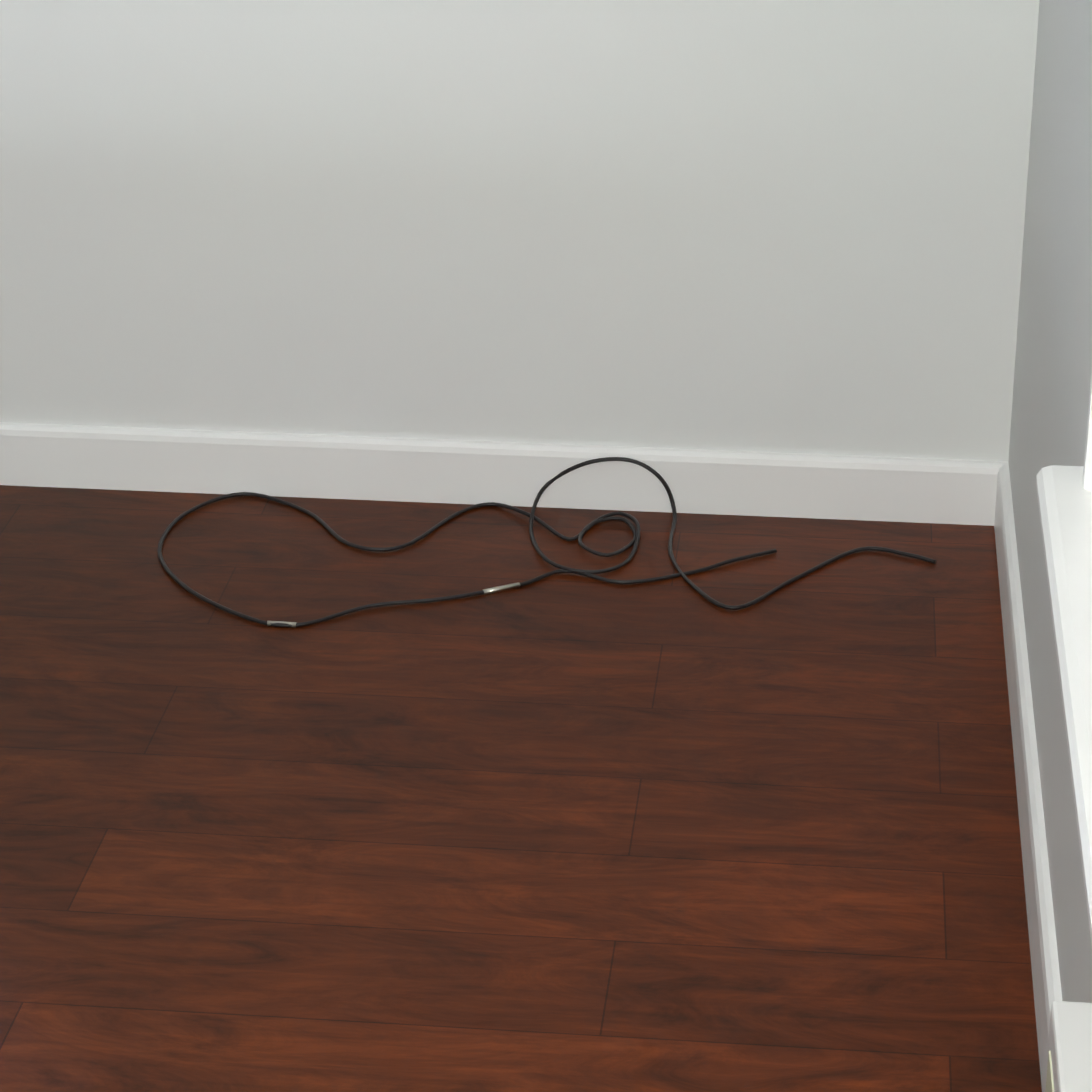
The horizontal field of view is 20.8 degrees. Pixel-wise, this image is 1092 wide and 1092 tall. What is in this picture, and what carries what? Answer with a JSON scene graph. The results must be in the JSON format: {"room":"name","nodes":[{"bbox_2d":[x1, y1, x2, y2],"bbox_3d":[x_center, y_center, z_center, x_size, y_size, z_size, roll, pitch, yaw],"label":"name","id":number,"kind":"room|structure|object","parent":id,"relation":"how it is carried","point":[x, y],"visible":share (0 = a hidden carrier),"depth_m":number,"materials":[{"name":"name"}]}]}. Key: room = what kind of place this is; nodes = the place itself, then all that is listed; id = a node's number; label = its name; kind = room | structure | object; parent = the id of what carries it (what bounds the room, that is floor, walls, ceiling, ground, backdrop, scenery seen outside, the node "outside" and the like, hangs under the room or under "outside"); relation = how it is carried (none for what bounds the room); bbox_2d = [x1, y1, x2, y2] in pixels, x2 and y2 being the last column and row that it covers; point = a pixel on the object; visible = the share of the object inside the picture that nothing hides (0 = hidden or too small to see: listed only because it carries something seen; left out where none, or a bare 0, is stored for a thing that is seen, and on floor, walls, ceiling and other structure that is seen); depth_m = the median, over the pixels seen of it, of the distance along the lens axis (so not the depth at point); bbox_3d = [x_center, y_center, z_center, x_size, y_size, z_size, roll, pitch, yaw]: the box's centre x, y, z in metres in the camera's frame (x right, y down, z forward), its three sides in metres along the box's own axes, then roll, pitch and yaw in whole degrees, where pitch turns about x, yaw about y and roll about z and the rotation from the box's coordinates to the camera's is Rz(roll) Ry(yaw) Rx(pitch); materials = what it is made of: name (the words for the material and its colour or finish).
{"room":"empty room","nodes":[
{"label":"empty room","id":0,"kind":"room"},
{"bbox_2d":[0,0,1039,460],"bbox_3d":[-1.516,-1.270,3.860,4.330,2.440,0.150,2,24,5],"label":"wall","id":1,"kind":"structure","parent":0,"point":[786,226],"depth_m":3.98,"materials":[{"name":"paint"}]},
{"bbox_2d":[0,422,983,524],"bbox_3d":[-1.530,-0.162,4.260,4.260,0.090,0.014,2,24,5],"label":"baseboard","id":2,"kind":"structure","parent":1,"relation":"attached to","point":[870,488],"depth_m":4.11,"materials":[{"name":"paint"}]},
{"bbox_2d":[0,485,1041,1091],"bbox_3d":[-1.758,0.824,2.256,4.630,0.100,4.800,2,24,5],"label":"floor","id":3,"kind":"structure","parent":0,"point":[566,833],"depth_m":3.34,"materials":[{"name":"brown wood"}]},
{"bbox_2d":[158,457,936,627],"bbox_3d":[-0.007,-0.005,3.916,1.044,0.084,0.428,2,24,5],"label":"cable","id":4,"kind":"object","parent":3,"relation":"on","point":[579,537],"visible":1,"depth_m":3.97,"materials":[{"name":"black rubber"}]},
{"bbox_2d":[1008,0,1091,1002],"bbox_3d":[0.470,-0.244,1.531,0.150,2.440,4.800,2,24,5],"label":"wall","id":5,"kind":"structure","parent":0,"point":[1051,384],"depth_m":3.22,"materials":[{"name":"paint"}]},
{"bbox_2d":[980,461,1061,1091],"bbox_3d":[0.388,0.828,2.012,0.014,0.090,4.500,2,24,5],"label":"baseboard","id":6,"kind":"structure","parent":5,"relation":"attached to","point":[996,507],"depth_m":3.29,"materials":[{"name":"paint"}]},
{"bbox_2d":[1036,368,1091,944],"bbox_3d":[0.486,-0.514,1.762,0.244,1.652,1.016,2,24,5],"label":"window","id":7,"kind":"structure","parent":5,"relation":"in","point":[1064,495],"depth_m":2.27,"materials":[{"name":"paint"}]},
{"bbox_2d":[1044,1001,1091,1091],"bbox_3d":[0.364,0.755,1.895,0.044,0.318,1.220,2,24,5],"label":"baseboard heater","id":8,"kind":"object","parent":5,"relation":"attached to","point":[1069,1062],"visible":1,"depth_m":2.33,"materials":[{"name":"white metal"}]}
]}

